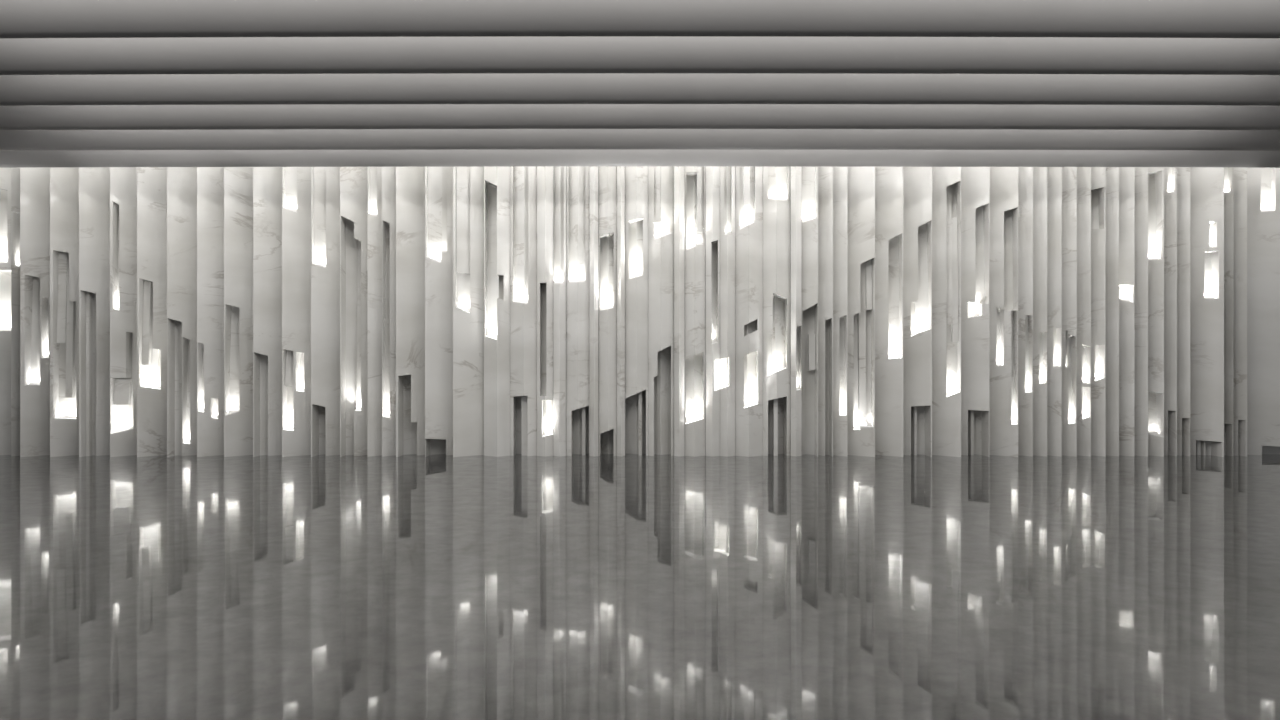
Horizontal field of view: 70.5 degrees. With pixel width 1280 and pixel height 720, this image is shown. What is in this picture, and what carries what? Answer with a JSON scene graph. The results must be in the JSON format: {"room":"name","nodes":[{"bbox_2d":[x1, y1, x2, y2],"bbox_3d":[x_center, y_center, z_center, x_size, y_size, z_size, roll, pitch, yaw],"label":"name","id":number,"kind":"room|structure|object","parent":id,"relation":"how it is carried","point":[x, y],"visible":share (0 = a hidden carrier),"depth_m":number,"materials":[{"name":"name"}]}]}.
{"room":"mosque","nodes":[
{"label":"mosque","id":0,"kind":"room"},
{"bbox_2d":[0,453,1279,719],"bbox_3d":[0.000,1.585,5.660,21.100,0.200,18.320,0,0,0],"label":"floor","id":1,"kind":"structure","parent":0,"point":[410,586],"depth_m":5.88,"materials":[{"name":"grey stone"}]},
{"bbox_3d":[0.000,-3.775,5.660,21.100,0.180,18.320,0,0,0],"label":"ceiling","id":2,"kind":"structure","parent":0,"visible":0},
{"bbox_2d":[0,0,1279,37],"bbox_3d":[0.000,-3.260,7.822,20.700,0.849,0.429,0,0,0],"label":"ceiling baffle","id":3,"kind":"structure","parent":2,"relation":"attached to","point":[18,18],"depth_m":7.80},
{"bbox_2d":[0,36,1279,74],"bbox_3d":[0.000,-3.260,8.849,20.700,0.849,0.439,0,0,0],"label":"ceiling baffle","id":4,"kind":"structure","parent":2,"relation":"attached to","point":[622,54],"depth_m":8.81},
{"bbox_2d":[0,73,1279,105],"bbox_3d":[0.000,-3.260,9.929,20.700,0.849,0.450,0,0,0],"label":"ceiling baffle","id":5,"kind":"structure","parent":2,"relation":"attached to","point":[479,88],"depth_m":9.88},
{"bbox_2d":[0,104,1279,129],"bbox_3d":[0.000,-3.260,11.013,20.700,0.849,0.461,0,0,0],"label":"ceiling baffle","id":6,"kind":"structure","parent":2,"relation":"attached to","point":[320,116],"depth_m":10.98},
{"bbox_2d":[0,129,1279,150],"bbox_3d":[0.000,-3.260,12.095,20.700,0.849,0.454,0,0,0],"label":"ceiling baffle","id":7,"kind":"structure","parent":2,"relation":"attached to","point":[241,139],"depth_m":12.07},
{"bbox_2d":[0,150,1279,167],"bbox_3d":[0.000,-3.260,13.160,20.700,0.849,0.446,0,0,0],"label":"ceiling baffle","id":8,"kind":"structure","parent":2,"relation":"attached to","point":[77,158],"depth_m":13.15,"materials":[{"name":"white metal"}]},
{"bbox_3d":[0.000,-1.090,14.576,20.700,5.150,0.288,0,0,0],"label":"wall","id":9,"kind":"structure","parent":0,"visible":0},
{"bbox_2d":[0,168,10,454],"bbox_3d":[-10.101,-1.090,14.123,0.490,5.150,0.594,0,0,0],"label":"marble panel","id":10,"kind":"object","parent":9,"relation":"attached to","point":[5,173],"visible":0.46,"depth_m":14.17,"materials":[{"name":"white stone"}]},
{"bbox_2d":[11,168,19,455],"bbox_3d":[-9.652,-1.090,14.172,0.045,5.150,0.496,0,0,0],"label":"marble panel","id":11,"kind":"object","parent":9,"relation":"attached to","point":[15,172],"visible":0.26,"depth_m":13.99,"materials":[{"name":"white stone"}]},
{"bbox_2d":[20,167,49,456],"bbox_3d":[-9.354,-1.090,14.128,0.239,5.150,0.585,0,0,0],"label":"marble panel","id":12,"kind":"object","parent":9,"relation":"attached to","point":[34,182],"visible":0.56,"depth_m":14.02,"materials":[{"name":"white stone"}]},
{"bbox_2d":[50,167,78,456],"bbox_3d":[-8.898,-1.090,14.127,0.242,5.150,0.586,0,0,0],"label":"marble panel","id":13,"kind":"object","parent":9,"relation":"attached to","point":[64,181],"visible":0.59,"depth_m":14.03,"materials":[{"name":"white stone"}]},
{"bbox_2d":[79,167,109,456],"bbox_3d":[-8.429,-1.090,14.119,0.273,5.150,0.603,0,0,0],"label":"marble panel","id":14,"kind":"object","parent":9,"relation":"attached to","point":[94,182],"visible":0.73,"depth_m":14.02,"materials":[{"name":"white stone"}]},
{"bbox_2d":[110,167,136,456],"bbox_3d":[-7.981,-1.090,14.128,0.243,5.150,0.584,0,0,0],"label":"marble panel","id":15,"kind":"object","parent":9,"relation":"attached to","point":[123,180],"visible":0.74,"depth_m":14.00,"materials":[{"name":"white stone"}]},
{"bbox_2d":[137,167,166,456],"bbox_3d":[-7.544,-1.090,14.124,0.284,5.150,0.592,0,0,0],"label":"marble panel","id":16,"kind":"object","parent":9,"relation":"attached to","point":[151,181],"visible":0.8,"depth_m":14.01,"materials":[{"name":"white stone"}]},
{"bbox_2d":[167,167,196,456],"bbox_3d":[-7.079,-1.090,14.124,0.295,5.150,0.592,0,0,0],"label":"marble panel","id":17,"kind":"object","parent":9,"relation":"attached to","point":[181,181],"visible":0.75,"depth_m":14.03,"materials":[{"name":"white stone"}]},
{"bbox_2d":[197,167,223,456],"bbox_3d":[-6.644,-1.090,14.136,0.273,5.150,0.568,0,0,0],"label":"marble panel","id":18,"kind":"object","parent":9,"relation":"attached to","point":[210,180],"visible":0.77,"depth_m":14.02,"materials":[{"name":"white stone"}]},
{"bbox_2d":[224,167,252,456],"bbox_3d":[-6.212,-1.090,14.134,0.308,5.150,0.572,0,0,0],"label":"marble panel","id":19,"kind":"object","parent":9,"relation":"attached to","point":[238,181],"visible":0.79,"depth_m":14.04,"materials":[{"name":"white stone"}]},
{"bbox_2d":[253,167,281,456],"bbox_3d":[-5.758,-1.090,14.129,0.313,5.150,0.582,0,0,0],"label":"marble panel","id":20,"kind":"object","parent":9,"relation":"attached to","point":[267,181],"visible":0.7,"depth_m":14.04,"materials":[{"name":"white stone"}]},
{"bbox_2d":[282,167,310,456],"bbox_3d":[-5.315,-1.090,14.134,0.326,5.150,0.572,0,0,0],"label":"marble panel","id":21,"kind":"object","parent":9,"relation":"attached to","point":[296,181],"visible":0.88,"depth_m":14.03,"materials":[{"name":"white stone"}]},
{"bbox_2d":[311,167,339,456],"bbox_3d":[-4.867,-1.090,14.135,0.336,5.150,0.570,0,0,0],"label":"marble panel","id":22,"kind":"object","parent":9,"relation":"attached to","point":[325,181],"visible":0.8,"depth_m":14.04,"materials":[{"name":"white stone"}]},
{"bbox_2d":[340,167,366,456],"bbox_3d":[-4.429,-1.090,14.138,0.328,5.150,0.564,0,0,0],"label":"marble panel","id":23,"kind":"object","parent":9,"relation":"attached to","point":[353,180],"visible":0.76,"depth_m":14.11,"materials":[{"name":"white stone"}]},
{"bbox_2d":[367,167,381,456],"bbox_3d":[-4.102,-1.090,14.161,0.169,5.150,0.518,0,0,0],"label":"marble panel","id":24,"kind":"object","parent":9,"relation":"attached to","point":[374,174],"visible":0.64,"depth_m":14.01,"materials":[{"name":"white stone"}]},
{"bbox_2d":[382,167,395,456],"bbox_3d":[-3.880,-1.090,14.161,0.165,5.150,0.519,0,0,0],"label":"marble panel","id":25,"kind":"object","parent":9,"relation":"attached to","point":[388,173],"visible":0.71,"depth_m":14.02,"materials":[{"name":"white stone"}]},
{"bbox_2d":[396,167,424,456],"bbox_3d":[-3.546,-1.090,14.126,0.366,5.150,0.589,0,0,0],"label":"marble panel","id":26,"kind":"object","parent":9,"relation":"attached to","point":[410,181],"visible":0.76,"depth_m":14.02,"materials":[{"name":"white stone"}]},
{"bbox_2d":[425,167,452,456],"bbox_3d":[-3.105,-1.090,14.128,0.363,5.150,0.585,0,0,0],"label":"marble panel","id":27,"kind":"object","parent":9,"relation":"attached to","point":[438,180],"visible":0.84,"depth_m":14.02,"materials":[{"name":"white stone"}]},
{"bbox_2d":[453,167,483,456],"bbox_3d":[-2.649,-1.090,14.121,0.414,5.150,0.598,0,0,0],"label":"marble panel","id":28,"kind":"object","parent":9,"relation":"attached to","point":[468,182],"visible":0.72,"depth_m":14.03,"materials":[{"name":"white stone"}]},
{"bbox_2d":[484,167,509,456],"bbox_3d":[-2.222,-1.090,14.151,0.403,5.150,0.539,0,0,0],"label":"marble panel","id":29,"kind":"object","parent":9,"relation":"attached to","point":[496,179],"visible":0.83,"depth_m":14.01,"materials":[{"name":"white stone"}]},
{"bbox_2d":[510,167,536,455],"bbox_3d":[-1.810,-1.090,14.149,0.418,5.150,0.542,0,0,0],"label":"marble panel","id":30,"kind":"object","parent":9,"relation":"attached to","point":[523,180],"visible":0.85,"depth_m":14.02,"materials":[{"name":"white stone"}]},
{"bbox_2d":[537,166,552,456],"bbox_3d":[-1.472,-1.090,14.164,0.251,5.150,0.511,0,0,0],"label":"marble panel","id":31,"kind":"object","parent":9,"relation":"attached to","point":[544,174],"visible":0.83,"depth_m":13.99,"materials":[{"name":"white stone"}]},
{"bbox_2d":[553,166,565,456],"bbox_3d":[-1.246,-1.090,14.169,0.196,5.150,0.502,0,0,0],"label":"marble panel","id":32,"kind":"object","parent":9,"relation":"attached to","point":[559,172],"visible":0.76,"depth_m":14.00,"materials":[{"name":"white stone"}]},
{"bbox_2d":[566,166,588,455],"bbox_3d":[-0.965,-1.090,14.154,0.363,5.150,0.532,0,0,0],"label":"marble panel","id":33,"kind":"object","parent":9,"relation":"attached to","point":[577,177],"visible":0.79,"depth_m":14.02,"materials":[{"name":"white stone"}]},
{"bbox_2d":[589,166,598,455],"bbox_3d":[-0.713,-1.090,14.174,0.138,5.150,0.491,0,0,0],"label":"marble panel","id":34,"kind":"object","parent":9,"relation":"attached to","point":[593,170],"visible":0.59,"depth_m":13.97,"materials":[{"name":"white stone"}]},
{"bbox_2d":[599,166,616,455],"bbox_3d":[-0.500,-1.090,14.161,0.285,5.150,0.518,0,0,0],"label":"marble panel","id":35,"kind":"object","parent":9,"relation":"attached to","point":[607,174],"visible":0.89,"depth_m":13.99,"materials":[{"name":"white stone"}]},
{"bbox_2d":[617,166,624,455],"bbox_3d":[-0.294,-1.090,14.176,0.122,5.150,0.488,0,0,0],"label":"marble panel","id":36,"kind":"object","parent":9,"relation":"attached to","point":[620,169],"visible":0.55,"depth_m":13.97,"materials":[{"name":"white stone"}]},
{"bbox_2d":[625,166,647,455],"bbox_3d":[-0.054,-1.090,14.155,0.355,5.150,0.530,0,0,0],"label":"marble panel","id":37,"kind":"object","parent":9,"relation":"attached to","point":[636,177],"visible":0.88,"depth_m":14.02,"materials":[{"name":"white stone"}]},
{"bbox_2d":[648,166,673,455],"bbox_3d":[0.326,-1.090,14.151,0.401,5.150,0.539,0,0,0],"label":"marble panel","id":38,"kind":"object","parent":9,"relation":"attached to","point":[660,178],"visible":0.84,"depth_m":14.03,"materials":[{"name":"white stone"}]},
{"bbox_2d":[674,166,683,455],"bbox_3d":[0.609,-1.090,14.172,0.160,5.150,0.496,0,0,0],"label":"marble panel","id":39,"kind":"object","parent":9,"relation":"attached to","point":[678,170],"visible":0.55,"depth_m":13.97,"materials":[{"name":"white stone"}]},
{"bbox_2d":[684,166,704,456],"bbox_3d":[0.853,-1.090,14.158,0.324,5.150,0.525,0,0,0],"label":"marble panel","id":40,"kind":"object","parent":9,"relation":"attached to","point":[694,176],"visible":0.9,"depth_m":14.03,"materials":[{"name":"white stone"}]},
{"bbox_2d":[705,166,719,456],"bbox_3d":[1.128,-1.090,14.167,0.223,5.150,0.507,0,0,0],"label":"marble panel","id":41,"kind":"object","parent":9,"relation":"attached to","point":[712,173],"visible":0.88,"depth_m":14.00,"materials":[{"name":"white stone"}]},
{"bbox_2d":[719,166,734,456],"bbox_3d":[1.356,-1.090,14.166,0.232,5.150,0.508,0,0,0],"label":"marble panel","id":42,"kind":"object","parent":9,"relation":"attached to","point":[727,174],"visible":0.87,"depth_m":13.97,"materials":[{"name":"white stone"}]},
{"bbox_2d":[735,167,762,456],"bbox_3d":[1.693,-1.090,14.148,0.434,5.150,0.544,0,0,0],"label":"marble panel","id":43,"kind":"object","parent":9,"relation":"attached to","point":[748,180],"visible":0.88,"depth_m":14.00,"materials":[{"name":"white stone"}]},
{"bbox_2d":[763,167,789,455],"bbox_3d":[2.123,-1.090,14.149,0.421,5.150,0.543,0,0,0],"label":"marble panel","id":44,"kind":"object","parent":9,"relation":"attached to","point":[776,180],"visible":0.88,"depth_m":14.03,"materials":[{"name":"white stone"}]},
{"bbox_2d":[790,167,800,455],"bbox_3d":[2.419,-1.090,14.171,0.166,5.150,0.497,0,0,0],"label":"marble panel","id":45,"kind":"object","parent":9,"relation":"attached to","point":[795,172],"visible":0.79,"depth_m":13.98,"materials":[{"name":"white stone"}]},
{"bbox_2d":[801,167,817,456],"bbox_3d":[2.627,-1.090,14.159,0.219,5.150,0.522,0,0,0],"label":"marble panel","id":46,"kind":"object","parent":9,"relation":"attached to","point":[809,175],"visible":0.66,"depth_m":14.08,"materials":[{"name":"white stone"}]},
{"bbox_2d":[818,167,832,456],"bbox_3d":[2.872,-1.090,14.167,0.190,5.150,0.506,0,0,0],"label":"marble panel","id":47,"kind":"object","parent":9,"relation":"attached to","point":[825,174],"visible":0.72,"depth_m":14.05,"materials":[{"name":"white stone"}]},
{"bbox_2d":[833,167,846,456],"bbox_3d":[3.099,-1.090,14.167,0.183,5.150,0.506,0,0,0],"label":"marble panel","id":48,"kind":"object","parent":9,"relation":"attached to","point":[839,173],"visible":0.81,"depth_m":14.04,"materials":[{"name":"white stone"}]},
{"bbox_2d":[847,167,874,456],"bbox_3d":[3.420,-1.090,14.132,0.350,5.150,0.576,0,0,0],"label":"marble panel","id":49,"kind":"object","parent":9,"relation":"attached to","point":[860,180],"visible":0.89,"depth_m":14.07,"materials":[{"name":"white stone"}]},
{"bbox_2d":[875,167,902,456],"bbox_3d":[3.853,-1.090,14.132,0.352,5.150,0.576,0,0,0],"label":"marble panel","id":50,"kind":"object","parent":9,"relation":"attached to","point":[888,180],"visible":0.82,"depth_m":14.04,"materials":[{"name":"white stone"}]},
{"bbox_2d":[903,167,931,456],"bbox_3d":[4.296,-1.090,14.133,0.344,5.150,0.573,0,0,0],"label":"marble panel","id":51,"kind":"object","parent":9,"relation":"attached to","point":[917,181],"visible":0.88,"depth_m":14.07,"materials":[{"name":"white stone"}]},
{"bbox_2d":[932,167,960,456],"bbox_3d":[4.737,-1.090,14.124,0.341,5.150,0.593,0,0,0],"label":"marble panel","id":52,"kind":"object","parent":9,"relation":"attached to","point":[946,181],"visible":0.84,"depth_m":14.04,"materials":[{"name":"white stone"}]},
{"bbox_2d":[961,167,988,456],"bbox_3d":[5.187,-1.090,14.133,0.320,5.150,0.575,0,0,0],"label":"marble panel","id":53,"kind":"object","parent":9,"relation":"attached to","point":[974,180],"visible":0.77,"depth_m":14.07,"materials":[{"name":"white stone"}]},
{"bbox_2d":[989,167,1017,456],"bbox_3d":[5.631,-1.090,14.134,0.316,5.150,0.571,0,0,0],"label":"marble panel","id":54,"kind":"object","parent":9,"relation":"attached to","point":[1003,181],"visible":0.84,"depth_m":14.05,"materials":[{"name":"white stone"}]},
{"bbox_2d":[1018,167,1032,456],"bbox_3d":[5.968,-1.090,14.166,0.146,5.150,0.509,0,0,0],"label":"marble panel","id":55,"kind":"object","parent":9,"relation":"attached to","point":[1025,174],"visible":0.67,"depth_m":14.02,"materials":[{"name":"white stone"}]},
{"bbox_2d":[1033,167,1046,456],"bbox_3d":[6.192,-1.090,14.166,0.139,5.150,0.508,0,0,0],"label":"marble panel","id":56,"kind":"object","parent":9,"relation":"attached to","point":[1039,173],"visible":0.56,"depth_m":14.04,"materials":[{"name":"white stone"}]},
{"bbox_2d":[1047,167,1061,456],"bbox_3d":[6.411,-1.090,14.163,0.137,5.150,0.515,0,0,0],"label":"marble panel","id":57,"kind":"object","parent":9,"relation":"attached to","point":[1054,174],"visible":0.57,"depth_m":14.01,"materials":[{"name":"white stone"}]},
{"bbox_2d":[1062,167,1076,456],"bbox_3d":[6.636,-1.090,14.158,0.141,5.150,0.525,0,0,0],"label":"marble panel","id":58,"kind":"object","parent":9,"relation":"attached to","point":[1069,174],"visible":0.53,"depth_m":14.00,"materials":[{"name":"white stone"}]},
{"bbox_2d":[1077,167,1090,456],"bbox_3d":[6.870,-1.090,14.167,0.128,5.150,0.506,0,0,0],"label":"marble panel","id":59,"kind":"object","parent":9,"relation":"attached to","point":[1083,173],"visible":0.57,"depth_m":14.02,"materials":[{"name":"white stone"}]},
{"bbox_2d":[1091,167,1105,456],"bbox_3d":[7.087,-1.090,14.161,0.130,5.150,0.519,0,0,0],"label":"marble panel","id":60,"kind":"object","parent":9,"relation":"attached to","point":[1098,174],"visible":0.44,"depth_m":14.01,"materials":[{"name":"white stone"}]},
{"bbox_2d":[1106,167,1118,456],"bbox_3d":[7.309,-1.090,14.169,0.114,5.150,0.502,0,0,0],"label":"marble panel","id":61,"kind":"object","parent":9,"relation":"attached to","point":[1112,173],"visible":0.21,"depth_m":14.00,"materials":[{"name":"white stone"}]},
{"bbox_2d":[1119,167,1133,456],"bbox_3d":[7.535,-1.090,14.166,0.133,5.150,0.508,0,0,0],"label":"marble panel","id":62,"kind":"object","parent":9,"relation":"attached to","point":[1126,174],"visible":0.43,"depth_m":14.03,"materials":[{"name":"white stone"}]},
{"bbox_2d":[1134,167,1147,456],"bbox_3d":[7.752,-1.090,14.164,0.109,5.150,0.512,0,0,0],"label":"marble panel","id":63,"kind":"object","parent":9,"relation":"attached to","point":[1140,173],"visible":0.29,"depth_m":14.01,"materials":[{"name":"white stone"}]},
{"bbox_2d":[1148,167,1163,456],"bbox_3d":[7.980,-1.090,14.158,0.132,5.150,0.524,0,0,0],"label":"marble panel","id":64,"kind":"object","parent":9,"relation":"attached to","point":[1155,174],"visible":0.4,"depth_m":14.04,"materials":[{"name":"white stone"}]},
{"bbox_2d":[1164,167,1176,455],"bbox_3d":[8.212,-1.090,14.172,0.099,5.150,0.497,0,0,0],"label":"marble panel","id":65,"kind":"object","parent":9,"relation":"attached to","point":[1170,173],"visible":0.38,"depth_m":14.03,"materials":[{"name":"white stone"}]},
{"bbox_2d":[1177,167,1189,455],"bbox_3d":[8.413,-1.090,14.168,0.099,5.150,0.503,0,0,0],"label":"marble panel","id":66,"kind":"object","parent":9,"relation":"attached to","point":[1183,173],"visible":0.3,"depth_m":14.01,"materials":[{"name":"white stone"}]},
{"bbox_2d":[1190,167,1223,456],"bbox_3d":[8.765,-1.090,14.116,0.295,5.150,0.608,0,0,0],"label":"marble panel","id":67,"kind":"object","parent":9,"relation":"attached to","point":[1206,183],"visible":0.76,"depth_m":14.02,"materials":[{"name":"white stone"}]},
{"bbox_2d":[1224,167,1232,455],"bbox_3d":[9.101,-1.090,14.170,0.054,5.150,0.500,0,0,0],"label":"marble panel","id":68,"kind":"object","parent":9,"relation":"attached to","point":[1228,171],"visible":0.24,"depth_m":13.99,"materials":[{"name":"white stone"}]},
{"bbox_2d":[1233,167,1246,456],"bbox_3d":[9.281,-1.090,14.160,0.091,5.150,0.519,0,0,0],"label":"marble panel","id":69,"kind":"object","parent":9,"relation":"attached to","point":[1239,174],"visible":0.3,"depth_m":14.00,"materials":[{"name":"white stone"}]},
{"bbox_2d":[1247,168,1279,454],"bbox_3d":[9.933,-1.090,14.125,0.826,5.150,0.590,0,0,0],"label":"marble panel","id":70,"kind":"object","parent":9,"relation":"attached to","point":[1263,184],"visible":0.8,"depth_m":14.12,"materials":[{"name":"white stone"}]}
]}

